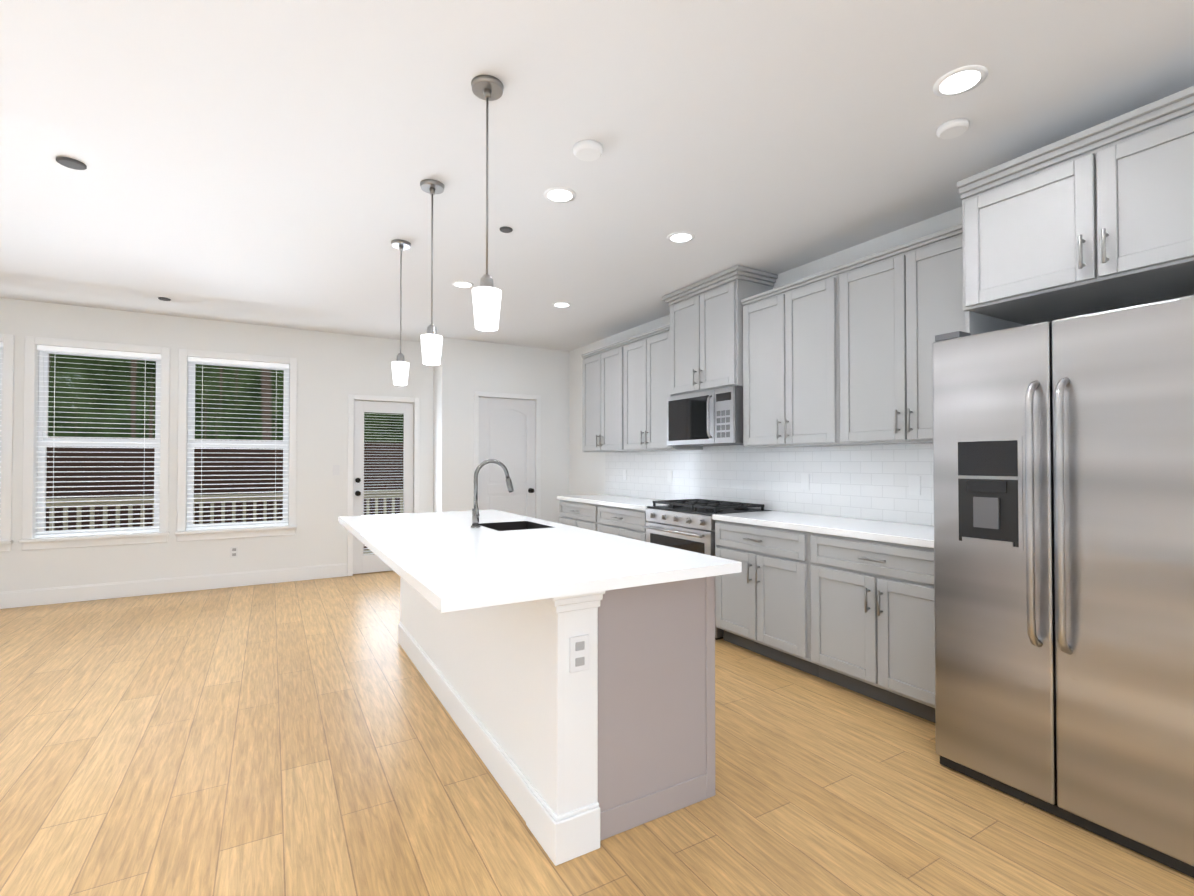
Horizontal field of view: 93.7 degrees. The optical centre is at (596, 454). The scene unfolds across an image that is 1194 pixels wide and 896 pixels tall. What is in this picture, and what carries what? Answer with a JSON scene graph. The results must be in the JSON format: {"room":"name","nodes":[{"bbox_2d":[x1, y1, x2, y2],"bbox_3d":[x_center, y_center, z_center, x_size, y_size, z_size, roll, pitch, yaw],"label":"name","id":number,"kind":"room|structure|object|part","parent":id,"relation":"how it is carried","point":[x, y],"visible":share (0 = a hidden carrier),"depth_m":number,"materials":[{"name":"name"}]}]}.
{"room":"kitchen","nodes":[
{"label":"kitchen","id":0,"kind":"room"},
{"bbox_2d":[0,298,433,591],"bbox_3d":[-4.444,-0.004,5.498,5.567,2.740,0.160,0,-1,-30],"label":"wall","id":1,"kind":"structure","parent":0,"point":[334,370],"depth_m":5.82,"materials":[{"name":"white paint"}]},
{"bbox_2d":[0,348,2,512],"bbox_3d":[-5.692,-0.120,4.804,0.900,1.748,0.065,0,-1,-30],"label":"window","id":2,"kind":"structure","parent":1,"relation":"in","point":[1,365],"depth_m":5.01,"materials":[{"name":"white plastic"}]},
{"bbox_2d":[0,342,2,513],"bbox_3d":[-5.661,-0.121,4.750,0.892,1.745,0.056,0,-1,-30],"label":"window blind","id":3,"kind":"object","parent":2,"relation":"attached to","point":[1,344],"depth_m":4.96,"materials":[{"name":"white plastic"}]},
{"bbox_2d":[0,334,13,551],"bbox_3d":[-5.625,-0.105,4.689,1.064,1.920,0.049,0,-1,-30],"label":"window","id":4,"kind":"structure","parent":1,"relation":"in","point":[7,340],"depth_m":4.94,"materials":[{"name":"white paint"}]},
{"bbox_2d":[19,336,169,550],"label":"window","id":5,"kind":"structure","parent":1,"relation":"in","point":[28,541],"depth_m":5.18,"materials":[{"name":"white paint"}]},
{"bbox_2d":[35,345,160,537],"bbox_3d":[-4.702,-0.113,5.309,0.892,1.745,0.056,0,-1,-30],"label":"window blind","id":6,"kind":"object","parent":5,"relation":"attached to","point":[95,352],"visible":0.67,"depth_m":5.29,"materials":[{"name":"white plastic"}]},
{"bbox_2d":[0,563,346,608],"bbox_3d":[-4.802,1.288,5.171,4.578,0.147,0.015,0,-1,-30],"label":"baseboard","id":7,"kind":"structure","parent":1,"relation":"attached to","point":[35,597],"depth_m":5.48,"materials":[{"name":"white paint"}]},
{"bbox_2d":[230,546,237,557],"bbox_3d":[-3.753,1.013,5.790,0.070,0.115,0.008,0,-1,-30],"label":"outlet","id":8,"kind":"object","parent":1,"relation":"attached to","point":[234,552],"visible":1,"depth_m":5.79,"materials":[{"name":"white plastic"}]},
{"bbox_2d":[175,348,296,541],"bbox_3d":[-3.708,-0.090,5.807,1.064,1.920,0.049,0,-1,-30],"label":"window","id":9,"kind":"structure","parent":1,"relation":"in","point":[181,533],"depth_m":5.74,"materials":[{"name":"white paint"}]},
{"bbox_2d":[186,357,288,529],"bbox_3d":[-3.743,-0.105,5.868,0.892,1.745,0.056,0,-1,-30],"label":"window blind","id":10,"kind":"object","parent":9,"relation":"attached to","point":[235,362],"visible":1,"depth_m":5.84,"materials":[{"name":"white plastic"}]},
{"bbox_2d":[187,361,288,527],"bbox_3d":[-3.775,-0.104,5.922,0.900,1.748,0.065,0,-1,-30],"label":"window unit","id":11,"kind":"structure","parent":1,"relation":"in","point":[220,443],"depth_m":5.84,"materials":[{"name":"white plastic"}]},
{"bbox_2d":[347,394,419,575],"bbox_3d":[-2.482,0.350,6.537,0.790,2.060,0.074,0,-1,-30],"label":"door frame","id":12,"kind":"structure","parent":1,"relation":"attached to","point":[353,397],"depth_m":6.37,"materials":[{"name":"white paint"}]},
{"bbox_3d":[-2.727,0.374,6.394,0.060,0.209,0.074,0,-1,-30],"label":"knob","id":13,"kind":"part","parent":12,"relation":"part of","materials":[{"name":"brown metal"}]},
{"bbox_2d":[353,400,413,573],"bbox_3d":[-2.510,0.378,6.587,0.666,1.990,0.049,0,-1,-30],"label":"door","id":14,"kind":"structure","parent":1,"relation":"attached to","point":[362,563],"depth_m":6.49,"materials":[{"name":"white paint"}]},
{"bbox_2d":[363,413,402,554],"bbox_3d":[-2.511,0.342,6.589,0.440,1.637,0.025,0,-1,-30],"label":"blind","id":15,"kind":"object","parent":14,"relation":"attached to","point":[382,468],"visible":0.54,"depth_m":6.58,"materials":[{"name":"white plastic"}]},
{"bbox_2d":[433,337,452,511],"bbox_3d":[-1.887,0.013,6.758,0.120,2.740,0.560,0,-1,-30],"label":"wall","id":16,"kind":"structure","parent":0,"point":[442,437],"depth_m":6.54,"materials":[{"name":"white paint"}]},
{"bbox_2d":[452,338,568,522],"bbox_3d":[-1.058,0.017,6.986,1.543,2.740,0.120,0,-1,-30],"label":"wall","id":17,"kind":"structure","parent":0,"point":[495,367],"depth_m":6.96,"materials":[{"name":"white paint"}]},
{"bbox_2d":[474,391,540,518],"bbox_3d":[-1.097,0.318,6.893,0.870,2.135,0.109,0,-1,-30],"label":"door","id":18,"kind":"structure","parent":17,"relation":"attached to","point":[507,433],"depth_m":6.93,"materials":[{"name":"white paint"}]},
{"bbox_2d":[0,571,1193,895],"bbox_3d":[-1.243,1.373,1.639,7.530,0.120,10.000,0,-1,-30],"label":"floor","id":19,"kind":"structure","parent":0,"point":[292,739],"depth_m":2.21,"materials":[{"name":"brown wood"}]},
{"bbox_2d":[398,575,717,865],"bbox_3d":[-0.455,0.894,3.082,0.785,0.877,2.597,0,-1,-30],"label":"kitchen island","id":20,"kind":"object","parent":19,"relation":"on","point":[567,672],"depth_m":2.02,"materials":[{"name":"white"}]},
{"bbox_2d":[338,512,641,614],"bbox_3d":[-0.815,0.433,2.859,0.665,0.038,2.684,0,-1,-30],"label":"island countertop","id":21,"kind":"structure","parent":20,"relation":"on","point":[454,565],"depth_m":2.07,"materials":[{"name":"white stone"}]},
{"bbox_2d":[569,634,588,672],"bbox_3d":[-0.058,0.658,1.848,0.072,0.115,0.009,0,-1,-30],"label":"outlet","id":22,"kind":"object","parent":20,"relation":"attached to","point":[578,643],"depth_m":1.84,"materials":[{"name":"white plastic"}]},
{"bbox_2d":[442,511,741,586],"bbox_3d":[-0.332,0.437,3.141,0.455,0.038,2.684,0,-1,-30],"label":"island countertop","id":23,"kind":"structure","parent":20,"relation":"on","point":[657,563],"depth_m":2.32,"materials":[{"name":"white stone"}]},
{"bbox_2d":[482,519,549,530],"bbox_3d":[-0.489,0.543,3.305,0.350,0.241,0.431,0,-1,-30],"label":"sink","id":24,"kind":"object","parent":23,"relation":"in","point":[511,524],"depth_m":3.51,"materials":[{"name":"black metal"}]},
{"bbox_2d":[559,500,592,529],"bbox_3d":[0.052,0.935,5.965,0.621,0.875,0.840,0,-1,-30],"label":"base cabinet","id":25,"kind":"object","parent":19,"relation":"on","point":[576,513],"depth_m":5.81,"materials":[{"name":"grey wood"}]},
{"bbox_2d":[593,504,649,541],"bbox_3d":[0.475,0.925,5.240,0.621,0.875,0.840,0,-1,-30],"label":"base cabinet","id":26,"kind":"object","parent":19,"relation":"on","point":[607,518],"depth_m":5.08,"materials":[{"name":"grey wood"}]},
{"bbox_2d":[557,496,667,507],"bbox_3d":[0.253,0.472,5.616,0.628,0.038,1.697,0,-1,-30],"label":"countertop","id":27,"kind":"structure","parent":26,"relation":"on","point":[621,501],"depth_m":5.45,"materials":[{"name":"white stone"}]},
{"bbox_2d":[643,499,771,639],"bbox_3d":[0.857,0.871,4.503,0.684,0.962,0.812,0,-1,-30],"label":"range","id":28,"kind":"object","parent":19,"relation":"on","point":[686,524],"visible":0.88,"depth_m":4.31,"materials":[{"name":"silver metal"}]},
{"bbox_3d":[0.589,0.542,4.351,0.062,0.134,0.712,0,-1,-30],"label":"handle","id":29,"kind":"part","parent":28,"relation":"part of","materials":[{"name":"silver metal"}]},
{"bbox_3d":[0.634,0.851,4.372,0.052,0.570,0.804,0,-1,-30],"label":"door","id":30,"kind":"part","parent":28,"relation":"part of","materials":[{"name":"silver metal"}]},
{"bbox_2d":[712,516,804,671],"bbox_3d":[1.306,0.905,3.815,0.621,0.875,0.820,0,-1,-30],"label":"base cabinet","id":31,"kind":"object","parent":19,"relation":"on","point":[760,608],"depth_m":3.61,"materials":[{"name":"grey wood"}]},
{"bbox_2d":[805,528,935,722],"bbox_3d":[1.730,0.895,3.087,0.621,0.875,0.864,0,-1,-30],"label":"base cabinet","id":32,"kind":"object","parent":19,"relation":"on","point":[841,599],"depth_m":2.95,"materials":[{"name":"grey wood"}]},
{"bbox_2d":[713,512,933,547],"bbox_3d":[1.520,0.442,3.444,0.628,0.038,1.681,0,-1,-30],"label":"countertop","id":33,"kind":"structure","parent":32,"relation":"on","point":[850,526],"depth_m":3.36,"materials":[{"name":"white stone"}]},
{"bbox_2d":[932,295,1193,877],"bbox_3d":[2.024,0.401,2.206,0.968,1.824,0.910,0,-1,-30],"label":"fridge","id":34,"kind":"object","parent":19,"relation":"on","point":[1063,463],"visible":1,"depth_m":1.96,"materials":[{"name":"grey metal"}]},
{"bbox_2d":[932,322,1056,804],"bbox_3d":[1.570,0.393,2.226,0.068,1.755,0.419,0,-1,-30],"label":"freezer","id":35,"kind":"object","parent":34,"relation":"in","point":[996,690],"depth_m":2.18,"materials":[{"name":"silver metal"}]},
{"bbox_3d":[1.621,0.218,2.012,0.075,0.983,0.115,0,-1,-30],"label":"handle","id":36,"kind":"part","parent":34,"relation":"part of","materials":[{"name":"silver metal"}]},
{"bbox_2d":[0,0,1193,350],"bbox_3d":[-1.243,-1.487,1.678,7.530,0.120,10.000,0,-1,-30],"label":"ceiling","id":37,"kind":"structure","parent":0,"point":[266,162],"depth_m":2.50,"materials":[{"name":"white paint"}]},
{"bbox_2d":[56,157,86,169],"bbox_3d":[-2.546,-1.406,2.712,0.110,0.012,0.110,0,-1,-30],"label":"ceiling speaker","id":38,"kind":"object","parent":37,"relation":"attached to","point":[71,163],"visible":0.98,"depth_m":2.70,"materials":[{"name":"grey"}]},
{"bbox_2d":[158,297,170,300],"bbox_3d":[-3.839,-1.375,4.967,0.090,0.012,0.090,0,-1,-30],"label":"smoke detector","id":39,"kind":"object","parent":37,"relation":"attached to","point":[163,299],"visible":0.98,"depth_m":4.96,"materials":[{"name":"grey plastic"}]},
{"bbox_2d":[391,239,410,385],"bbox_3d":[-1.297,-0.927,3.700,0.124,0.942,0.124,0,-1,-30],"label":"pendant light","id":40,"kind":"object","parent":37,"relation":"hanging from","point":[400,368],"visible":1,"depth_m":3.67,"materials":[{"name":"white glass"}]},
{"bbox_3d":[-1.297,-0.531,3.694,0.112,0.151,0.112,0,-1,-30],"label":"lamp shade","id":41,"kind":"part","parent":40,"relation":"part of","materials":[{"name":"white glass"}]},
{"bbox_2d":[420,179,444,364],"bbox_3d":[-0.862,-0.938,2.923,0.124,0.942,0.124,0,-1,-30],"label":"pendant light","id":42,"kind":"object","parent":37,"relation":"hanging from","point":[431,342],"visible":1,"depth_m":2.90,"materials":[{"name":"white glass"}]},
{"bbox_3d":[-0.862,-0.542,2.918,0.112,0.151,0.112,0,-1,-30],"label":"lamp shade","id":43,"kind":"part","parent":42,"relation":"part of","materials":[{"name":"white glass"}]},
{"bbox_2d":[452,281,473,287],"bbox_3d":[-1.093,-1.384,4.566,0.176,0.006,0.176,0,-1,-30],"label":"recessed light","id":44,"kind":"object","parent":37,"relation":"in","point":[463,284],"visible":1,"depth_m":4.55,"materials":[{"name":"white paint"}]},
{"bbox_2d":[471,75,503,330],"bbox_3d":[-0.422,-0.948,2.149,0.124,0.942,0.124,0,-1,-30],"label":"pendant light","id":45,"kind":"object","parent":37,"relation":"hanging from","point":[486,295],"visible":1,"depth_m":2.12,"materials":[{"name":"white glass"}]},
{"bbox_3d":[-0.422,-0.553,2.144,0.112,0.151,0.112,0,-1,-30],"label":"lamp shade","id":46,"kind":"part","parent":45,"relation":"part of","materials":[{"name":"white glass"}]},
{"bbox_2d":[500,226,512,232],"bbox_3d":[-0.566,-1.396,3.484,0.080,0.012,0.080,0,-1,-30],"label":"smoke detector","id":47,"kind":"object","parent":37,"relation":"attached to","point":[504,229],"visible":0.94,"depth_m":3.47,"materials":[{"name":"grey plastic"}]},
{"bbox_2d":[544,187,575,202],"bbox_3d":[-0.201,-1.405,3.037,0.176,0.006,0.176,0,-1,-30],"label":"recessed light","id":48,"kind":"object","parent":37,"relation":"in","point":[559,194],"visible":1,"depth_m":3.02,"materials":[{"name":"white paint"}]},
{"bbox_2d":[552,302,570,307],"bbox_3d":[-0.324,-1.376,5.153,0.176,0.006,0.176,0,-1,-30],"label":"recessed light","id":49,"kind":"object","parent":37,"relation":"in","point":[561,304],"visible":1,"depth_m":5.13,"materials":[{"name":"white paint"}]},
{"bbox_2d":[573,140,602,160],"bbox_3d":[-0.042,-1.398,2.586,0.136,0.032,0.136,0,-1,-30],"label":"smoke detector","id":50,"kind":"object","parent":37,"relation":"attached to","point":[587,150],"visible":0.96,"depth_m":2.56,"materials":[{"name":"white plastic"}]},
{"bbox_2d":[667,232,694,242],"bbox_3d":[0.542,-1.397,3.609,0.176,0.006,0.176,0,-1,-30],"label":"recessed light","id":51,"kind":"object","parent":37,"relation":"in","point":[679,237],"visible":1,"depth_m":3.60,"materials":[{"name":"white paint"}]},
{"bbox_2d":[937,118,968,138],"bbox_3d":[1.537,-1.403,2.418,0.120,0.028,0.120,0,-1,-30],"label":"smoke detector","id":52,"kind":"object","parent":37,"relation":"attached to","point":[953,128],"visible":1,"depth_m":2.39,"materials":[{"name":"white plastic"}]},
{"bbox_2d":[933,65,987,96],"bbox_3d":[1.381,-1.417,2.131,0.176,0.006,0.176,0,-1,-30],"label":"recessed light","id":53,"kind":"object","parent":37,"relation":"in","point":[960,81],"visible":1,"depth_m":2.12,"materials":[{"name":"white paint"}]},
{"bbox_2d":[569,206,961,525],"bbox_3d":[1.945,-0.031,3.517,0.150,2.740,10.000,0,-1,-30],"label":"wall","id":54,"kind":"structure","parent":0,"point":[586,473],"depth_m":6.09,"materials":[{"name":"white paint"}]},
{"bbox_2d":[581,341,620,451],"bbox_3d":[0.191,-0.577,6.033,0.348,1.101,0.861,0,-1,-30],"label":"upper cabinet","id":55,"kind":"object","parent":54,"relation":"attached to","point":[601,368],"depth_m":5.92,"materials":[{"name":"grey wood"}]},
{"bbox_2d":[621,326,702,451],"bbox_3d":[0.609,-0.587,5.316,0.348,1.101,0.799,0,-1,-30],"label":"upper cabinet","id":56,"kind":"object","parent":54,"relation":"attached to","point":[643,402],"depth_m":5.25,"materials":[{"name":"grey wood"}]},
{"bbox_2d":[665,272,775,399],"bbox_3d":[0.995,-0.916,4.607,0.398,0.822,0.816,0,-1,-30],"label":"upper cabinet","id":57,"kind":"object","parent":54,"relation":"attached to","point":[703,333],"depth_m":4.43,"materials":[{"name":"grey wood"}]},
{"bbox_2d":[667,386,742,445],"bbox_3d":[0.967,-0.288,4.582,0.463,0.422,0.812,0,-1,-30],"label":"microwave","id":58,"kind":"object","parent":57,"relation":"attached to","point":[710,418],"visible":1,"depth_m":4.40,"materials":[{"name":"grey metal"}]},
{"bbox_3d":[0.871,-0.291,4.336,0.049,0.338,0.017,0,-1,-30],"label":"handle","id":59,"kind":"part","parent":58,"relation":"part of","materials":[{"name":"silver metal"}]},
{"bbox_2d":[741,268,832,447],"bbox_3d":[1.430,-0.606,3.907,0.348,1.101,0.820,0,-1,-30],"label":"upper cabinet","id":60,"kind":"object","parent":54,"relation":"attached to","point":[787,330],"depth_m":3.79,"materials":[{"name":"grey wood"}]},
{"bbox_2d":[833,224,965,445],"bbox_3d":[1.854,-0.616,3.180,0.348,1.101,0.863,0,-1,-30],"label":"upper cabinet","id":61,"kind":"object","parent":54,"relation":"attached to","point":[841,355],"depth_m":3.16,"materials":[{"name":"grey wood"}]},
{"bbox_2d":[957,86,1193,334],"bbox_3d":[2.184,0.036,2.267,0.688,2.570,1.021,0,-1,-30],"label":"upper cabinet","id":62,"kind":"object","parent":54,"relation":"attached to","point":[1097,218],"visible":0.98,"depth_m":2.21,"materials":[{"name":"grey wood"}]},
{"label":"outside","id":63,"kind":"structure","parent":0,"visible":0},
{"bbox_2d":[48,354,403,442],"bbox_3d":[-10.517,-4.959,18.198,60.000,19.000,0.100,0,-1,-30],"label":"trees","id":64,"kind":"object","parent":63,"point":[59,425],"depth_m":16.52,"materials":[{"name":"green plant"}]},
{"bbox_2d":[363,549,374,554],"bbox_3d":[-4.743,1.630,7.212,13.000,0.080,3.140,0,-1,-30],"label":"floor","id":65,"kind":"structure","parent":63,"point":[367,553],"depth_m":9.21,"materials":[{"name":"beige wood"}]},
{"bbox_2d":[46,490,402,530],"bbox_3d":[-5.467,1.107,8.440,13.021,1.000,0.140,0,-1,-30],"label":"deck railing","id":66,"kind":"object","parent":65,"relation":"on","point":[372,494],"visible":0.12,"depth_m":8.18,"materials":[{"name":"beige wood"}]},
{"bbox_3d":[-7.006,3.007,12.067,60.000,0.100,13.840,0,-1,-30],"label":"ground","id":67,"kind":"structure","parent":0,"visible":0},
{"bbox_2d":[46,437,402,549],"bbox_3d":[-6.991,1.332,12.064,28.000,3.250,0.100,0,-1,-30],"label":"fence","id":68,"kind":"object","parent":67,"relation":"on","point":[67,453],"visible":0.22,"depth_m":11.39,"materials":[{"name":"brown"}]}
]}

